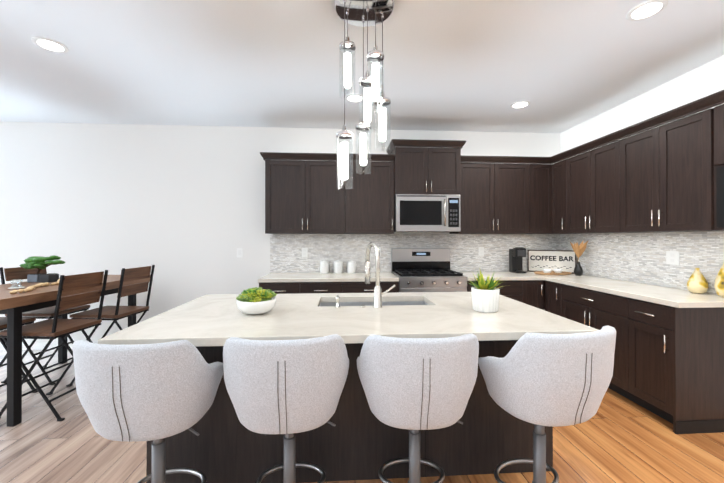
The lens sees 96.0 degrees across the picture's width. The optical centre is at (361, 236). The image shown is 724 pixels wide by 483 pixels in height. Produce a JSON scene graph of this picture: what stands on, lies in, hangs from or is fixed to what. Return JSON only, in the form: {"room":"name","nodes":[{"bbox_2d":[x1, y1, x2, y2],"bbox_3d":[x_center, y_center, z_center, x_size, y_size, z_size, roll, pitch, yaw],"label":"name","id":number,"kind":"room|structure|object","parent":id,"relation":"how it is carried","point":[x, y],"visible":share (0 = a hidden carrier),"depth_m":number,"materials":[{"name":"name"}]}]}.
{"room":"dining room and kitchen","nodes":[
{"label":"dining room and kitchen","id":0,"kind":"room"},
{"bbox_2d":[0,122,559,342],"bbox_3d":[-2.205,-0.013,4.146,10.010,2.770,0.120,0,0,-4],"label":"wall","id":1,"kind":"structure","parent":0,"point":[181,208],"depth_m":4.07,"materials":[{"name":"white paint"}]},
{"bbox_2d":[0,341,97,349],"bbox_3d":[-2.969,1.327,4.023,3.590,0.090,0.012,0,0,-4],"label":"baseboard","id":2,"kind":"structure","parent":1,"relation":"attached to","point":[38,345],"depth_m":3.95,"materials":[{"name":"white"}]},
{"bbox_2d":[237,248,242,256],"bbox_3d":[-1.547,0.202,4.122,0.075,0.118,0.008,0,0,-4],"label":"switch plate","id":3,"kind":"object","parent":1,"relation":"attached to","point":[239,252],"visible":1,"depth_m":4.12,"materials":[{"name":"white plastic"}]},
{"bbox_2d":[302,248,307,256],"bbox_3d":[-0.733,0.197,4.162,0.075,0.118,0.008,0,0,-4],"label":"electrical outlet plate","id":4,"kind":"object","parent":1,"relation":"attached to","point":[304,252],"visible":1,"depth_m":4.16,"materials":[{"name":"white plastic"}]},
{"bbox_2d":[264,152,351,233],"bbox_3d":[-0.649,-0.506,4.008,0.990,0.936,0.353,0,0,-4],"label":"upper cabinet","id":5,"kind":"object","parent":1,"relation":"attached to","point":[302,196],"depth_m":3.83,"materials":[{"name":"brown wood"}]},
{"bbox_2d":[352,154,394,233],"bbox_3d":[0.052,-0.506,4.052,0.647,0.936,0.353,0,0,-4],"label":"upper cabinet","id":6,"kind":"object","parent":1,"relation":"attached to","point":[372,196],"depth_m":3.89,"materials":[{"name":"brown wood"}]},
{"bbox_2d":[388,139,463,194],"bbox_3d":[0.772,-0.818,4.066,0.787,0.630,0.418,0,0,-4],"label":"upper cabinet","id":7,"kind":"object","parent":1,"relation":"attached to","point":[416,168],"depth_m":3.86,"materials":[{"name":"brown wood"}]},
{"bbox_2d":[394,194,460,231],"bbox_3d":[0.773,-0.282,4.036,0.775,0.437,0.472,0,0,-4],"label":"microwave","id":8,"kind":"object","parent":7,"relation":"attached to","point":[426,213],"visible":0.98,"depth_m":3.85,"materials":[{"name":"grey metal"}]},
{"bbox_2d":[449,162,523,233],"bbox_3d":[1.635,-0.467,4.152,0.942,0.860,0.353,0,0,-4],"label":"upper cabinet","id":9,"kind":"object","parent":1,"relation":"attached to","point":[492,200],"depth_m":3.98,"materials":[{"name":"brown wood"}]},
{"bbox_2d":[270,231,723,293],"bbox_3d":[0.846,0.362,2.788,3.845,0.809,2.967,0,0,-4],"label":"backsplash","id":10,"kind":"structure","parent":1,"relation":"attached to","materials":[{"name":"tile"}]},
{"bbox_2d":[478,247,483,255],"bbox_3d":[1.577,0.193,4.308,0.075,0.118,0.008,0,0,-4],"label":"electrical outlet plate","id":11,"kind":"object","parent":10,"relation":"attached to","point":[480,251],"visible":1,"depth_m":4.30,"materials":[{"name":"white plastic"}]},
{"bbox_2d":[666,251,679,264],"bbox_3d":[2.752,0.187,2.886,0.008,0.118,0.115,0,0,-4],"label":"electrical outlet plate","id":12,"kind":"object","parent":10,"relation":"attached to","point":[672,257],"visible":1,"depth_m":2.88,"materials":[{"name":"white plastic"}]},
{"bbox_2d":[524,162,551,233],"bbox_3d":[2.171,-0.467,4.167,0.363,0.860,0.391,0,0,-4],"label":"upper cabinet","id":13,"kind":"object","parent":1,"relation":"attached to","point":[537,175],"depth_m":4.02,"materials":[{"name":"brown wood"}]},
{"bbox_2d":[0,349,723,482],"bbox_3d":[-1.951,1.405,0.128,10.010,0.100,8.160,0,0,-4],"label":"floor","id":14,"kind":"structure","parent":0,"point":[617,438],"depth_m":2.09,"materials":[{"name":"brown wood"}]},
{"bbox_2d":[0,317,37,392],"bbox_3d":[-3.139,0.828,2.689,0.543,1.086,0.418,0,0,3],"label":"dining chair","id":15,"kind":"object","parent":14,"relation":"on","point":[25,321],"visible":0.5,"depth_m":2.85,"materials":[{"name":"black metal"}]},
{"bbox_2d":[0,267,89,384],"bbox_3d":[-3.107,0.830,3.228,0.543,1.086,0.418,0,0,3],"label":"dining chair","id":16,"kind":"object","parent":14,"relation":"on","point":[18,273],"visible":0.38,"depth_m":3.12,"materials":[{"name":"brown wood"}]},
{"bbox_2d":[0,270,107,420],"bbox_3d":[-2.469,0.827,2.620,0.543,1.086,0.418,0,0,3],"label":"dining chair","id":17,"kind":"object","parent":14,"relation":"on","point":[53,329],"visible":0.88,"depth_m":2.55,"materials":[{"name":"brown wood"}]},
{"bbox_2d":[0,275,152,426],"bbox_3d":[-2.888,0.902,2.925,0.850,0.930,1.720,0,0,3],"label":"dining table","id":18,"kind":"object","parent":14,"relation":"on","point":[14,307],"visible":0.46,"depth_m":2.39,"materials":[{"name":"brown wood"}]},
{"bbox_2d":[8,279,59,293],"bbox_3d":[-2.781,0.398,2.831,0.359,0.074,0.744,0,0,3],"label":"driftwood","id":19,"kind":"object","parent":18,"relation":"on","point":[29,288],"visible":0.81,"depth_m":2.74,"materials":[{"name":"brown wood"}]},
{"bbox_2d":[19,255,64,282],"bbox_3d":[-3.106,0.309,3.158,0.398,0.255,0.203,0,0,3],"label":"bonsai","id":20,"kind":"object","parent":18,"relation":"on","point":[40,263],"visible":1,"depth_m":3.11,"materials":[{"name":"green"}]},
{"bbox_2d":[66,265,154,386],"bbox_3d":[-2.417,0.830,3.167,0.543,1.086,0.418,0,0,3],"label":"dining chair","id":21,"kind":"object","parent":14,"relation":"on","point":[114,314],"visible":0.83,"depth_m":3.11,"materials":[{"name":"brown wood"}]},
{"bbox_2d":[72,340,223,482],"bbox_3d":[-0.913,0.885,1.447,0.550,0.952,0.483,0,0,0],"label":"bar stool","id":22,"kind":"object","parent":14,"relation":"on","point":[157,393],"visible":1,"depth_m":1.25,"materials":[{"name":"fabric"}]},
{"bbox_2d":[259,279,305,293],"bbox_3d":[-0.885,0.933,3.849,0.498,0.874,0.628,0,0,-4],"label":"base cabinet","id":23,"kind":"object","parent":14,"relation":"on","point":[278,288],"depth_m":3.54,"materials":[{"name":"black wood"}]},
{"bbox_2d":[223,334,348,482],"bbox_3d":[-0.333,0.883,1.489,0.550,0.956,0.483,0,0,-6],"label":"bar stool","id":24,"kind":"object","parent":14,"relation":"on","point":[288,388],"visible":1,"depth_m":1.29,"materials":[{"name":"fabric"}]},
{"bbox_2d":[306,279,349,292],"bbox_3d":[-0.465,0.934,3.875,0.576,0.874,0.628,0,0,-4],"label":"base cabinet","id":25,"kind":"object","parent":14,"relation":"on","point":[312,285],"depth_m":3.57,"materials":[{"name":"black wood"}]},
{"bbox_2d":[258,271,397,282],"bbox_3d":[-0.377,0.476,3.878,1.540,0.041,0.637,0,0,-4],"label":"countertop","id":26,"kind":"structure","parent":25,"relation":"on","point":[275,276],"depth_m":3.74,"materials":[{"name":"beige stone"}]},
{"bbox_2d":[320,260,329,273],"bbox_3d":[-0.468,0.373,4.089,0.120,0.166,0.120,0,0,-4],"label":"canister","id":27,"kind":"object","parent":26,"relation":"on","point":[324,266],"visible":1,"depth_m":4.04,"materials":[{"name":"white ceramic"}]},
{"bbox_2d":[333,260,342,273],"bbox_3d":[-0.298,0.373,4.100,0.120,0.166,0.120,0,0,-4],"label":"canister","id":28,"kind":"object","parent":26,"relation":"on","point":[338,266],"visible":1,"depth_m":4.05,"materials":[{"name":"white ceramic"}]},
{"bbox_2d":[347,260,356,272],"bbox_3d":[-0.129,0.373,4.111,0.120,0.166,0.120,0,0,-4],"label":"canister","id":29,"kind":"object","parent":26,"relation":"on","point":[351,266],"visible":1,"depth_m":4.06,"materials":[{"name":"white ceramic"}]},
{"bbox_2d":[146,342,552,482],"bbox_3d":[-0.049,0.927,2.214,2.274,0.875,0.782,0,0,-4],"label":"kitchen island","id":30,"kind":"object","parent":14,"relation":"on","point":[359,441],"depth_m":1.82,"materials":[{"name":"black wood"}]},
{"bbox_2d":[98,292,597,345],"bbox_3d":[-0.038,0.469,2.050,2.290,0.040,1.135,0,0,-4],"label":"island countertop","id":31,"kind":"structure","parent":30,"relation":"on","point":[211,319],"depth_m":1.72,"materials":[{"name":"beige stone"}]},
{"bbox_2d":[236,287,276,313],"bbox_3d":[-0.620,0.374,1.919,0.227,0.145,0.240,0,0,-4],"label":"succulent bowl","id":32,"kind":"object","parent":31,"relation":"on","point":[256,300],"visible":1,"depth_m":1.85,"materials":[{"name":"white ceramic"}]},
{"bbox_2d":[322,298,421,305],"bbox_3d":[0.092,0.584,2.291,0.792,0.213,0.342,0,0,-4],"label":"sink","id":33,"kind":"object","parent":31,"relation":"in","point":[385,301],"depth_m":2.46,"materials":[{"name":"silver metal"}]},
{"bbox_2d":[366,242,397,309],"bbox_3d":[0.098,0.242,2.141,0.225,0.415,0.200,0,0,-4],"label":"faucet","id":34,"kind":"object","parent":31,"relation":"on","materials":[{"name":"silver metal"}]},
{"bbox_2d":[466,270,509,312],"bbox_3d":[0.743,0.314,1.974,0.255,0.266,0.216,0,0,-4],"label":"plant pot","id":35,"kind":"object","parent":31,"relation":"on","point":[485,297],"visible":1,"depth_m":1.93,"materials":[{"name":"white ceramic"}]},
{"bbox_2d":[350,279,398,292],"bbox_3d":[0.048,0.934,3.908,0.685,0.874,0.628,0,0,-4],"label":"base cabinet","id":36,"kind":"object","parent":14,"relation":"on","point":[356,285],"depth_m":3.60,"materials":[{"name":"black wood"}]},
{"bbox_2d":[357,333,478,482],"bbox_3d":[0.249,0.885,1.526,0.550,0.952,0.483,0,0,-2],"label":"bar stool","id":37,"kind":"object","parent":14,"relation":"on","point":[414,386],"visible":1,"depth_m":1.32,"materials":[{"name":"fabric"}]},
{"bbox_2d":[391,248,466,291],"bbox_3d":[0.781,0.759,3.907,0.764,1.225,0.694,0,0,-4],"label":"range","id":38,"kind":"object","parent":14,"relation":"on","point":[420,270],"visible":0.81,"depth_m":3.93,"materials":[{"name":"silver metal"}]},
{"bbox_2d":[467,279,529,304],"bbox_3d":[1.514,0.934,4.001,0.698,0.874,0.628,0,0,-4],"label":"base cabinet","id":39,"kind":"object","parent":14,"relation":"on","point":[519,289],"depth_m":3.70,"materials":[{"name":"black wood"}]},
{"bbox_2d":[456,271,574,278],"bbox_3d":[1.928,0.477,4.024,1.528,0.041,0.637,0,0,-4],"label":"countertop","id":40,"kind":"structure","parent":39,"relation":"on","point":[505,274],"depth_m":3.94,"materials":[{"name":"beige stone"}]},
{"bbox_2d":[509,247,525,272],"bbox_3d":[1.985,0.294,4.155,0.135,0.325,0.190,0,0,-4],"label":"coffee maker","id":41,"kind":"object","parent":40,"relation":"on","point":[517,255],"visible":1,"depth_m":4.15,"materials":[{"name":"black plastic"}]},
{"bbox_2d":[528,250,575,272],"bbox_3d":[2.427,0.314,4.180,0.538,0.285,0.018,0,0,32],"label":"coffee sign","id":42,"kind":"object","parent":40,"relation":"on","point":[541,260],"visible":1,"depth_m":4.17,"materials":[{"name":"white wood"}]},
{"bbox_2d":[534,269,570,274],"bbox_3d":[2.329,0.426,3.981,0.444,0.060,0.275,0,0,-4],"label":"tray","id":43,"kind":"object","parent":40,"relation":"on","point":[551,272],"visible":1,"depth_m":3.95,"materials":[{"name":"brown wood"}]},
{"bbox_2d":[570,240,588,275],"bbox_3d":[2.551,0.247,3.847,0.171,0.415,0.185,0,0,-4],"label":"vase","id":44,"kind":"object","parent":40,"relation":"on","point":[579,250],"visible":1,"depth_m":3.80,"materials":[{"name":"black"}]},
{"bbox_2d":[530,279,541,308],"bbox_3d":[1.915,0.934,4.026,0.340,0.874,0.628,0,0,-4],"label":"base cabinet","id":45,"kind":"object","parent":14,"relation":"on","point":[535,284],"depth_m":3.72,"materials":[{"name":"black wood"}]},
{"bbox_2d":[542,279,545,310],"bbox_3d":[2.369,0.934,4.045,0.646,0.874,0.648,0,0,-4],"label":"base cabinet","id":46,"kind":"object","parent":14,"relation":"on","point":[543,280],"depth_m":3.74,"materials":[{"name":"black wood"}]},
{"bbox_2d":[478,326,615,482],"bbox_3d":[0.840,0.874,1.518,0.550,0.974,0.483,0,0,-15],"label":"bar stool","id":47,"kind":"object","parent":14,"relation":"on","point":[540,381],"visible":1,"depth_m":1.32,"materials":[{"name":"fabric"}]},
{"bbox_2d":[546,279,553,313],"bbox_3d":[2.408,0.932,3.579,0.626,0.874,0.367,0,0,-4],"label":"base cabinet","id":48,"kind":"object","parent":14,"relation":"on","point":[549,282],"depth_m":3.63,"materials":[{"name":"black wood"}]},
{"bbox_2d":[554,283,617,392],"bbox_3d":[2.441,0.930,3.054,0.626,0.874,0.917,0,0,-4],"label":"base cabinet","id":49,"kind":"object","parent":14,"relation":"on","point":[587,306],"depth_m":3.03,"materials":[{"name":"black wood"}]},
{"bbox_2d":[618,295,723,433],"bbox_3d":[2.475,0.928,2.496,0.629,0.874,0.432,0,0,-4],"label":"base cabinet","id":50,"kind":"object","parent":14,"relation":"on","point":[648,306],"depth_m":2.28,"materials":[{"name":"black wood"}]},
{"bbox_2d":[542,275,723,306],"bbox_3d":[2.440,0.472,2.995,0.637,0.041,1.490,0,0,-4],"label":"countertop","id":51,"kind":"structure","parent":50,"relation":"on","point":[679,296],"depth_m":2.74,"materials":[{"name":"beige stone"}]},
{"bbox_2d":[687,268,708,293],"bbox_3d":[2.682,0.350,2.606,0.124,0.200,0.124,0,0,-4],"label":"vase","id":52,"kind":"object","parent":51,"relation":"on","point":[697,282],"visible":1,"depth_m":2.58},
{"bbox_2d":[714,263,723,296],"bbox_3d":[2.704,0.299,2.407,0.140,0.300,0.140,0,0,-4],"label":"vase","id":53,"kind":"object","parent":51,"relation":"on","point":[719,284],"visible":1,"depth_m":2.41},
{"bbox_2d":[0,0,723,132],"bbox_3d":[-1.951,-1.465,0.141,10.010,0.100,8.160,0,0,-4],"label":"ceiling","id":54,"kind":"structure","parent":0,"point":[561,66],"depth_m":2.60,"materials":[{"name":"white paint"}]},
{"bbox_2d":[32,37,68,52],"bbox_3d":[-2.279,-1.400,2.384,0.196,0.010,0.196,0,0,-4],"label":"recessed light","id":55,"kind":"object","parent":54,"relation":"in","point":[50,44],"visible":1,"depth_m":2.37,"materials":[{"name":"white"}]},
{"bbox_2d":[345,94,362,101],"bbox_3d":[-0.071,-1.396,3.285,0.196,0.010,0.196,0,0,-4],"label":"recessed light","id":56,"kind":"object","parent":54,"relation":"in","point":[356,98],"visible":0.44,"depth_m":3.28,"materials":[{"name":"white"}]},
{"bbox_2d":[334,0,393,188],"bbox_3d":[0.013,-0.844,1.956,0.360,1.124,0.360,0,0,-4],"label":"pendant light","id":57,"kind":"object","parent":54,"relation":"hanging from","point":[363,13],"visible":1,"depth_m":1.96,"materials":[{"name":"white glass"}]},
{"bbox_2d":[510,100,530,108],"bbox_3d":[1.672,-1.396,3.446,0.196,0.010,0.196,0,0,-4],"label":"recessed light","id":58,"kind":"object","parent":54,"relation":"in","point":[519,104],"visible":1,"depth_m":3.43,"materials":[{"name":"white"}]},
{"bbox_2d":[626,0,667,20],"bbox_3d":[1.763,-1.402,2.019,0.196,0.010,0.196,0,0,-4],"label":"recessed light","id":59,"kind":"object","parent":54,"relation":"in","point":[646,10],"visible":1,"depth_m":2.01,"materials":[{"name":"white plastic"}]},
{"bbox_2d":[560,55,723,233],"bbox_3d":[2.984,-0.029,0.447,0.120,2.770,7.920,0,0,-4],"label":"wall","id":60,"kind":"structure","parent":0,"point":[702,81],"depth_m":3.09,"materials":[{"name":"white paint"}]},
{"bbox_2d":[552,158,567,233],"bbox_3d":[2.508,-0.469,3.879,0.390,0.860,0.343,0,0,-4],"label":"upper cabinet","id":61,"kind":"object","parent":60,"relation":"attached to","point":[559,169],"depth_m":3.87,"materials":[{"name":"brown wood"}]},
{"bbox_2d":[568,142,611,233],"bbox_3d":[2.557,-0.471,3.407,0.351,0.860,0.836,0,0,-4],"label":"upper cabinet","id":62,"kind":"object","parent":60,"relation":"attached to","point":[590,172],"depth_m":3.40,"materials":[{"name":"brown wood"}]},
{"bbox_2d":[612,110,699,232],"bbox_3d":[2.602,-0.474,2.698,0.351,0.860,0.817,0,0,-4],"label":"upper cabinet","id":63,"kind":"object","parent":60,"relation":"attached to","point":[667,177],"depth_m":2.68,"materials":[{"name":"brown wood"}]},
{"bbox_2d":[696,102,723,230],"bbox_3d":[2.645,-0.476,2.019,0.351,0.860,0.678,0,0,-4],"label":"upper cabinet","id":64,"kind":"object","parent":60,"relation":"attached to","point":[709,122],"depth_m":2.29,"materials":[{"name":"brown wood"}]}
]}

